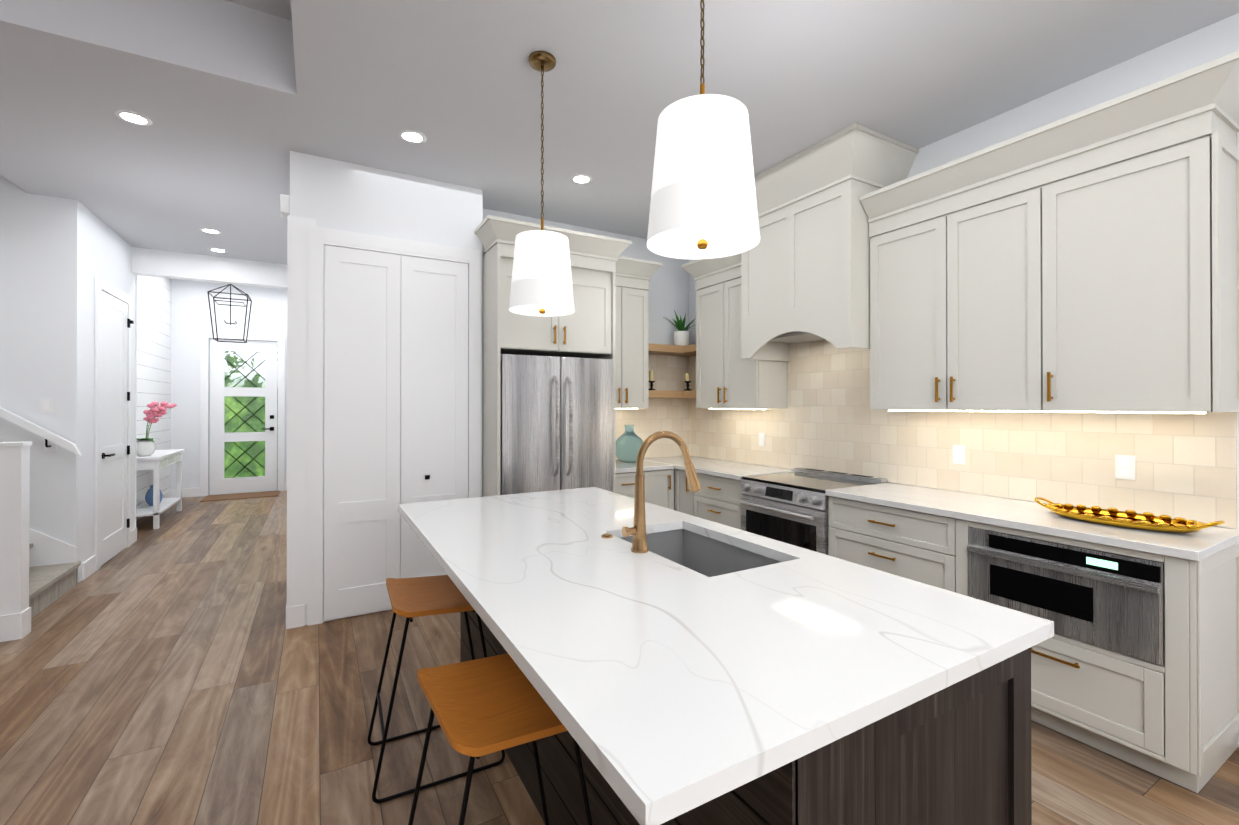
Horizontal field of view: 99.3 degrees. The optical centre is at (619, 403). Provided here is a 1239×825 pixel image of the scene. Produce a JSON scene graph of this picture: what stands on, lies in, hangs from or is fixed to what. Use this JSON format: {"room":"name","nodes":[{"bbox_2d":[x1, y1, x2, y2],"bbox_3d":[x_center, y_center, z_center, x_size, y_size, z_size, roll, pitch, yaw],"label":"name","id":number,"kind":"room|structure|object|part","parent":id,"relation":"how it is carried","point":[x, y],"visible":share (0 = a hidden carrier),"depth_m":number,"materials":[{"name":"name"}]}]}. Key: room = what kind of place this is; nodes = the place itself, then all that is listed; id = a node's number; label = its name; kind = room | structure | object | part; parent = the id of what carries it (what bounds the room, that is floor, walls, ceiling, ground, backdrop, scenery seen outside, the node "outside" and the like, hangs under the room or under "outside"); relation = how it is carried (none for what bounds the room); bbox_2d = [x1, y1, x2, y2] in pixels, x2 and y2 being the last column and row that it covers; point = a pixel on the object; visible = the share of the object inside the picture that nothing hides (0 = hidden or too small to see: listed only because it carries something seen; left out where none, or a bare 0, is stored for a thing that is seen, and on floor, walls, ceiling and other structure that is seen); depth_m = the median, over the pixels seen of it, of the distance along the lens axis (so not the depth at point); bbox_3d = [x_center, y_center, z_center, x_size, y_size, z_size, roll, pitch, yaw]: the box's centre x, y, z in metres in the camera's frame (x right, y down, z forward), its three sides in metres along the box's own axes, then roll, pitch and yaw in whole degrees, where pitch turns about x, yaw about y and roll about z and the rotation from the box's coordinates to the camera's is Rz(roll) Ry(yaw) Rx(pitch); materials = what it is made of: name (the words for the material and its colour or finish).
{"room":"kitchen","nodes":[
{"label":"kitchen","id":0,"kind":"room"},
{"bbox_2d":[0,175,82,582],"bbox_3d":[-6.138,-0.292,3.372,3.890,3.520,0.120,0,0,-30],"label":"wall","id":1,"kind":"structure","parent":0,"point":[41,284],"depth_m":4.20,"materials":[{"name":"white paint"}]},
{"bbox_2d":[0,407,81,455],"bbox_3d":[-5.932,-0.926,3.367,3.640,2.686,0.096,0,0,-30],"label":"handrail","id":2,"kind":"object","parent":1,"relation":"attached to","point":[52,441],"depth_m":4.13,"materials":[{"name":"white wood"}]},
{"bbox_2d":[40,397,52,412],"bbox_3d":[-4.568,0.011,4.196,0.075,0.120,0.011,0,0,-30],"label":"light switch","id":3,"kind":"object","parent":1,"relation":"attached to","point":[46,404],"visible":1,"depth_m":4.19,"materials":[{"name":"white plastic"}]},
{"bbox_2d":[29,528,77,583],"bbox_3d":[-5.930,0.116,3.411,3.510,2.705,0.015,0,0,-30],"label":"trim","id":4,"kind":"structure","parent":1,"relation":"attached to","point":[46,550],"depth_m":4.19,"materials":[{"name":"white wood"}]},
{"bbox_2d":[82,206,135,562],"bbox_3d":[-4.902,-0.286,5.005,0.120,3.520,1.480,0,0,-30],"label":"wall","id":5,"kind":"structure","parent":0,"point":[107,253],"depth_m":4.60,"materials":[{"name":"white paint"}]},
{"bbox_2d":[82,555,95,579],"bbox_3d":[-4.541,1.402,4.508,0.016,0.140,0.270,0,0,-30],"label":"baseboard","id":6,"kind":"structure","parent":5,"relation":"attached to","point":[89,566],"depth_m":4.49,"materials":[{"name":"white wood"}]},
{"bbox_2d":[94,277,133,570],"bbox_3d":[-4.827,0.179,5.064,0.066,2.590,0.970,0,0,-30],"label":"hall door","id":7,"kind":"structure","parent":5,"relation":"in","point":[112,447],"depth_m":5.00,"materials":[{"name":"white wood"}]},
{"bbox_2d":[137,275,170,505],"bbox_3d":[-6.263,-0.279,6.962,0.290,3.520,3.270,0,0,-30],"label":"wall","id":8,"kind":"structure","parent":0,"point":[153,339],"depth_m":7.42,"materials":[{"name":"white paint"}]},
{"bbox_2d":[135,489,173,522],"bbox_3d":[-6.273,1.411,6.939,0.016,0.140,3.050,0,0,-30],"label":"baseboard","id":9,"kind":"structure","parent":8,"relation":"attached to","point":[169,494],"depth_m":7.97,"materials":[{"name":"white wood"}]},
{"bbox_2d":[132,247,286,288],"bbox_3d":[-4.568,-1.517,5.974,1.660,0.270,0.140,0,0,-30],"label":"ceiling beam","id":10,"kind":"structure","parent":0,"point":[174,265],"depth_m":5.88,"materials":[{"name":"white paint"}]},
{"bbox_2d":[171,279,286,495],"bbox_3d":[-6.276,-0.273,8.771,1.830,3.520,0.120,0,0,-30],"label":"wall","id":11,"kind":"structure","parent":0,"point":[190,316],"depth_m":8.42,"materials":[{"name":"white paint"}]},
{"bbox_2d":[174,488,199,497],"bbox_3d":[-6.862,1.416,8.350,0.340,0.140,0.016,0,0,-30],"label":"baseboard","id":12,"kind":"structure","parent":11,"relation":"attached to","point":[187,492],"depth_m":8.36,"materials":[{"name":"white wood"}]},
{"bbox_2d":[200,331,284,495],"bbox_3d":[-6.218,0.162,8.719,1.140,2.650,0.020,0,0,-30],"label":"door frame","id":13,"kind":"structure","parent":11,"relation":"attached to","point":[204,363],"depth_m":8.57,"materials":[{"name":"white wood"}]},
{"bbox_2d":[209,339,277,494],"bbox_3d":[-6.238,0.215,8.753,0.920,2.535,0.105,0,0,-30],"label":"front door","id":14,"kind":"structure","parent":11,"relation":"in","point":[219,483],"depth_m":8.74,"materials":[{"name":"white wood"}]},
{"bbox_2d":[285,215,307,628],"bbox_3d":[-3.812,0.129,6.301,0.016,2.700,6.616,0,0,-30],"label":"trim","id":15,"kind":"structure","parent":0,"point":[296,486],"depth_m":3.46,"materials":[{"name":"white wood"}]},
{"bbox_2d":[483,209,688,459],"bbox_3d":[-0.290,-0.286,5.037,2.290,3.520,0.120,0,0,-30],"label":"wall","id":16,"kind":"structure","parent":0,"point":[668,290],"depth_m":5.37,"materials":[{"name":"white paint"}]},
{"bbox_2d":[616,256,662,408],"bbox_3d":[-0.001,-0.622,4.877,0.680,1.348,0.443,0,0,-30],"label":"upper cabinet","id":17,"kind":"object","parent":16,"relation":"attached to","point":[633,276],"visible":0.48,"depth_m":4.80,"materials":[{"name":"grey wood"}]},
{"bbox_2d":[616,354,688,459],"bbox_3d":[0.161,0.024,5.221,1.306,1.038,0.009,0,0,-30],"label":"backsplash","id":18,"kind":"structure","parent":16,"relation":"attached to","point":[666,414],"depth_m":5.38,"materials":[{"name":"tile"}]},
{"bbox_2d":[649,343,695,397],"bbox_3d":[0.556,-0.310,5.128,0.711,0.510,0.543,0,0,-30],"label":"corner shelf","id":19,"kind":"object","parent":16,"relation":"attached to","point":[673,350],"visible":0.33,"depth_m":5.07,"materials":[{"name":"brown wood"}]},
{"bbox_2d":[649,371,654,389],"bbox_3d":[0.311,-0.223,5.105,0.084,0.192,0.084,0,0,-30],"label":"candle holder","id":20,"kind":"object","parent":19,"relation":"on","point":[651,377],"visible":0.81,"depth_m":5.09,"materials":[{"name":"black metal"}]},
{"bbox_2d":[663,310,694,345],"bbox_3d":[0.652,-0.739,5.256,0.378,0.346,0.416,0,0,-30],"label":"plant pot","id":21,"kind":"object","parent":19,"relation":"on","point":[682,336],"visible":0.85,"depth_m":5.19,"materials":[{"name":"white ceramic"}]},
{"bbox_2d":[684,373,690,390],"bbox_3d":[0.667,-0.210,5.148,0.084,0.167,0.084,0,0,-30],"label":"candle holder","id":22,"kind":"object","parent":19,"relation":"on","point":[687,378],"visible":0.94,"depth_m":5.13,"materials":[{"name":"black metal"}]},
{"bbox_2d":[0,489,1238,824],"bbox_3d":[-2.760,1.496,2.816,9.200,0.060,14.300,0,0,-30],"label":"floor","id":23,"kind":"structure","parent":0,"point":[172,669],"depth_m":2.44,"materials":[{"name":"brown wood"}]},
{"bbox_2d":[29,543,80,618],"bbox_3d":[-5.654,0.264,2.950,3.530,2.405,1.087,0,0,-30],"label":"stair steps","id":24,"kind":"structure","parent":23,"relation":"on","point":[49,585],"depth_m":3.94,"materials":[{"name":"wood"}]},
{"bbox_2d":[0,441,31,641],"bbox_3d":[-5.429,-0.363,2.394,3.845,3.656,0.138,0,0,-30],"label":"newel post","id":25,"kind":"object","parent":24,"relation":"attached to","point":[15,616],"visible":1,"depth_m":3.28,"materials":[{"name":"white wood"}]},
{"bbox_2d":[136,449,183,528],"bbox_3d":[-5.897,1.055,6.666,0.386,0.850,1.300,0,0,-30],"label":"console table","id":26,"kind":"object","parent":23,"relation":"on","point":[155,462],"visible":0.75,"depth_m":6.38,"materials":[{"name":"white wood"}]},
{"bbox_2d":[145,485,162,505],"bbox_3d":[-5.894,1.154,6.667,0.170,0.270,0.170,0,0,-30],"label":"ginger jar","id":27,"kind":"object","parent":26,"relation":"on","point":[149,497],"visible":0.58,"depth_m":6.60,"materials":[{"name":"blue ceramic"}]},
{"bbox_2d":[137,401,176,455],"bbox_3d":[-5.634,0.300,6.346,0.452,0.656,0.454,0,0,-30],"label":"orchid pot","id":28,"kind":"object","parent":26,"relation":"on","point":[146,447],"visible":0.98,"depth_m":6.27,"materials":[{"name":"white ceramic"}]},
{"bbox_2d":[200,491,279,501],"bbox_3d":[-6.042,1.480,8.438,0.990,0.012,0.560,0,0,-30],"label":"doormat","id":29,"kind":"object","parent":23,"relation":"on","point":[240,496],"visible":0.93,"depth_m":8.35,"materials":[{"name":"brown"}]},
{"bbox_2d":[290,151,482,624],"bbox_3d":[-3.258,-0.280,6.630,1.270,3.520,6.600,0,0,-30],"label":"wall block","id":30,"kind":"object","parent":23,"relation":"on","point":[335,194],"visible":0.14,"depth_m":3.74,"materials":[{"name":"white paint"}]},
{"bbox_2d":[280,194,289,217],"bbox_3d":[-2.241,-1.321,3.533,0.053,0.120,0.130,0,0,-30],"label":"sensor","id":31,"kind":"object","parent":30,"relation":"attached to","point":[284,205],"visible":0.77,"depth_m":3.48,"materials":[{"name":"white plastic"}]},
{"bbox_2d":[307,225,480,625],"bbox_3d":[-1.569,0.145,3.775,1.145,2.650,0.026,0,0,-30],"label":"bifold pantry door","id":32,"kind":"structure","parent":30,"relation":"attached to","point":[373,542],"depth_m":3.72,"materials":[{"name":"white wood"}]},
{"bbox_2d":[367,575,504,802],"bbox_3d":[-0.770,1.110,2.196,0.492,0.708,0.430,0,0,-28],"label":"stool","id":33,"kind":"object","parent":23,"relation":"on","point":[410,598],"visible":0.73,"depth_m":2.12,"materials":[{"name":"brown wood"}]},
{"bbox_2d":[408,653,592,824],"bbox_3d":[-0.327,1.107,1.423,0.492,0.708,0.430,0,0,-33],"label":"stool","id":34,"kind":"object","parent":23,"relation":"on","point":[485,706],"visible":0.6,"depth_m":1.37,"materials":[{"name":"brown wood"}]},
{"bbox_2d":[474,215,631,496],"bbox_3d":[-0.616,0.087,4.285,1.158,2.770,0.853,0,0,-30],"label":"tall cabinet","id":35,"kind":"object","parent":23,"relation":"on","point":[587,329],"visible":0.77,"depth_m":4.00,"materials":[{"name":"grey wood"}]},
{"bbox_2d":[500,354,612,494],"bbox_3d":[-0.609,0.559,4.272,0.906,1.825,0.820,0,0,-30],"label":"fridge","id":36,"kind":"object","parent":23,"relation":"on","point":[556,424],"visible":0.46,"depth_m":3.95,"materials":[{"name":"silver metal"}]},
{"bbox_2d":[616,460,673,509],"bbox_3d":[0.055,1.008,4.777,0.683,0.930,0.663,0,0,-30],"label":"base cabinet","id":37,"kind":"object","parent":23,"relation":"on","point":[659,483],"visible":0.23,"depth_m":4.59,"materials":[{"name":"grey wood"}]},
{"bbox_2d":[616,425,642,462],"bbox_3d":[0.091,0.370,4.884,0.290,0.345,0.290,0,0,-30],"label":"glass vase","id":38,"kind":"object","parent":37,"relation":"on","point":[629,441],"visible":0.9,"depth_m":4.78,"materials":[{"name":"teal glass"}]},
{"bbox_2d":[674,468,687,513],"bbox_3d":[0.832,1.026,4.746,0.628,0.895,0.267,0,0,-30],"label":"base cabinet","id":39,"kind":"object","parent":23,"relation":"on","point":[680,478],"depth_m":4.64,"materials":[{"name":"grey wood"}]},
{"bbox_2d":[688,472,742,529],"bbox_3d":[1.035,1.025,4.392,0.628,0.895,0.649,0,0,-30],"label":"base cabinet","id":40,"kind":"object","parent":23,"relation":"on","point":[718,499],"depth_m":4.21,"materials":[{"name":"grey wood"}]},
{"bbox_2d":[644,456,793,479],"bbox_3d":[0.817,0.561,4.748,0.653,0.035,1.476,0,0,-30],"label":"countertop","id":41,"kind":"structure","parent":40,"relation":"on","point":[731,470],"depth_m":4.47,"materials":[{"name":"white stone"}]},
{"bbox_2d":[460,527,1031,824],"bbox_3d":[0.070,1.013,2.097,0.836,0.900,2.349,0,0,-30],"label":"kitchen island","id":42,"kind":"object","parent":23,"relation":"on","point":[961,756],"depth_m":1.17,"materials":[{"name":"wood"}]},
{"bbox_2d":[398,495,937,824],"bbox_3d":[-0.283,0.545,1.901,0.660,0.035,2.420,0,0,-30],"label":"island countertop","id":43,"kind":"structure","parent":42,"relation":"on","point":[683,688],"depth_m":1.09,"materials":[{"name":"white stone"}]},
{"bbox_2d":[739,467,886,554],"bbox_3d":[1.345,0.991,3.758,0.701,0.958,0.748,0,0,-30],"label":"range","id":44,"kind":"object","parent":23,"relation":"on","point":[791,508],"visible":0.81,"depth_m":3.60,"materials":[{"name":"silver metal"}]},
{"bbox_2d":[828,496,951,590],"bbox_3d":[1.780,1.020,3.096,0.628,0.895,0.820,0,0,-30],"label":"base cabinet","id":45,"kind":"object","parent":23,"relation":"on","point":[915,546],"depth_m":2.92,"materials":[{"name":"grey wood"}]},
{"bbox_2d":[948,520,1238,792],"bbox_3d":[2.148,1.018,2.424,0.658,0.895,0.838,0,0,-30],"label":"base cabinet","id":46,"kind":"object","parent":23,"relation":"on","point":[1174,718],"depth_m":2.12,"materials":[{"name":"grey wood"}]},
{"bbox_2d":[825,482,1238,563],"bbox_3d":[1.965,0.554,2.750,0.653,0.035,1.604,0,0,-30],"label":"countertop","id":47,"kind":"structure","parent":46,"relation":"on","point":[1025,516],"depth_m":2.45,"materials":[{"name":"white stone"}]},
{"bbox_2d":[1035,497,1224,532],"bbox_3d":[2.235,0.499,2.356,0.308,0.068,0.632,0,0,-30],"label":"tray","id":48,"kind":"object","parent":47,"relation":"on","point":[1131,519],"visible":1,"depth_m":2.33,"materials":[{"name":"gold metal"}]},
{"bbox_3d":[1.879,0.799,2.283,0.049,0.386,0.682,0,0,-30],"label":"microwave drawer","id":49,"kind":"part","parent":46,"relation":"part of","materials":[{"name":"silver metal"}]},
{"bbox_2d":[0,0,1238,263],"bbox_3d":[-2.760,-1.909,2.828,9.200,0.490,14.300,0,0,-30],"label":"ceiling","id":50,"kind":"structure","parent":0,"point":[236,102],"depth_m":2.76,"materials":[{"name":"white paint"}]},
{"bbox_2d":[114,110,151,125],"bbox_3d":[-2.827,-1.661,3.065,0.164,0.004,0.164,0,0,-30],"label":"recessed light","id":51,"kind":"object","parent":50,"relation":"in","point":[133,117],"visible":1,"depth_m":3.06,"materials":[{"name":"white"}]},
{"bbox_2d":[200,228,220,233],"bbox_3d":[-3.923,-1.653,5.053,0.164,0.004,0.164,0,0,-30],"label":"recessed light","id":52,"kind":"object","parent":50,"relation":"in","point":[210,231],"visible":1,"depth_m":5.05,"materials":[{"name":"white"}]},
{"bbox_2d":[209,248,226,252],"bbox_3d":[-4.327,-1.651,5.675,0.164,0.004,0.164,0,0,-30],"label":"recessed light","id":53,"kind":"object","parent":50,"relation":"in","point":[218,250],"visible":1,"depth_m":5.67,"materials":[{"name":"white"}]},
{"bbox_2d":[207,284,251,342],"bbox_3d":[-5.427,-1.419,7.348,0.453,1.096,0.453,0,0,-30],"label":"lantern pendant light","id":54,"kind":"object","parent":50,"relation":"hanging from","point":[235,312],"visible":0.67,"depth_m":7.34,"materials":[{"name":"black metal"}]},
{"bbox_2d":[398,130,425,143],"bbox_3d":[-1.290,-1.660,3.280,0.164,0.004,0.164,0,0,-30],"label":"recessed light","id":55,"kind":"object","parent":50,"relation":"in","point":[412,136],"visible":1,"depth_m":3.27,"materials":[{"name":"white"}]},
{"bbox_2d":[509,51,574,316],"bbox_3d":[-0.374,-1.049,2.546,0.316,1.229,0.316,0,0,-30],"label":"pendant light","id":56,"kind":"object","parent":50,"relation":"hanging from","point":[541,284],"visible":1,"depth_m":2.44,"materials":[{"name":"white fabric"}]},
{"bbox_2d":[570,174,591,183],"bbox_3d":[-0.281,-1.658,3.893,0.164,0.004,0.164,0,0,-30],"label":"recessed light","id":57,"kind":"object","parent":50,"relation":"in","point":[583,177],"visible":1,"depth_m":3.89,"materials":[{"name":"white"}]},
{"bbox_2d":[647,0,759,259],"bbox_3d":[0.234,-1.053,1.489,0.316,1.229,0.316,0,0,-30],"label":"pendant light","id":58,"kind":"object","parent":50,"relation":"hanging from","point":[703,203],"visible":1,"depth_m":1.37,"materials":[{"name":"white fabric"}]},
{"bbox_2d":[689,13,1238,747],"bbox_3d":[2.693,-0.296,2.265,0.120,3.520,7.900,0,0,-30],"label":"wall","id":59,"kind":"structure","parent":0,"point":[1209,43],"depth_m":2.68,"materials":[{"name":"white paint"}]},
{"bbox_2d":[681,253,787,409],"bbox_3d":[0.990,-0.623,4.661,0.443,1.348,0.880,0,0,-30],"label":"upper cabinet","id":60,"kind":"object","parent":59,"relation":"attached to","point":[728,376],"visible":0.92,"depth_m":4.53,"materials":[{"name":"grey wood"}]},
{"bbox_2d":[741,123,918,361],"bbox_3d":[1.370,-1.004,3.802,0.641,1.308,1.222,0,0,-30],"label":"range hood","id":61,"kind":"object","parent":59,"relation":"attached to","point":[805,269],"visible":0.83,"depth_m":3.49,"materials":[{"name":"grey painted wood"}]},
{"bbox_2d":[868,167,1023,411],"bbox_3d":[1.988,-0.568,3.020,0.348,1.210,0.979,0,0,-30],"label":"upper cabinet","id":62,"kind":"object","parent":59,"relation":"attached to","point":[947,268],"depth_m":2.92,"materials":[{"name":"grey wood"}]},
{"bbox_2d":[689,340,1236,528],"bbox_3d":[1.682,0.004,3.894,0.009,1.068,3.806,0,0,-30],"label":"backsplash","id":63,"kind":"structure","parent":59,"relation":"attached to","point":[828,419],"depth_m":3.09,"materials":[{"name":"tile"}]},
{"bbox_2d":[759,433,764,445],"bbox_3d":[1.249,0.315,4.628,0.008,0.115,0.072,0,0,-30],"label":"electrical outlet","id":64,"kind":"object","parent":63,"relation":"attached to","point":[761,439],"visible":1,"depth_m":4.62,"materials":[{"name":"white plastic"}]},
{"bbox_2d":[953,445,965,464],"bbox_3d":[2.067,0.310,3.206,0.008,0.115,0.072,0,0,-30],"label":"electrical outlet","id":65,"kind":"object","parent":63,"relation":"attached to","point":[959,454],"visible":1,"depth_m":3.20,"materials":[{"name":"white plastic"}]},
{"bbox_2d":[1115,455,1134,479],"bbox_3d":[2.445,0.308,2.547,0.008,0.115,0.072,0,0,-30],"label":"electrical outlet","id":66,"kind":"object","parent":63,"relation":"attached to","point":[1124,466],"visible":1,"depth_m":2.54,"materials":[{"name":"white plastic"}]},
{"bbox_2d":[1020,95,1238,413],"bbox_3d":[2.333,-0.570,2.420,0.348,1.210,0.640,0,0,-30],"label":"upper cabinet","id":67,"kind":"object","parent":59,"relation":"attached to","point":[1085,261],"depth_m":2.26,"materials":[{"name":"grey wood"}]},
{"label":"outside","id":68,"kind":"structure","parent":0,"visible":0},
{"bbox_2d":[224,340,277,488],"bbox_3d":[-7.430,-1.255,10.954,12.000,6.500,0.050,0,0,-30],"label":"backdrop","id":69,"kind":"structure","parent":68,"point":[233,407],"depth_m":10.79,"materials":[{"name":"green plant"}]}
]}

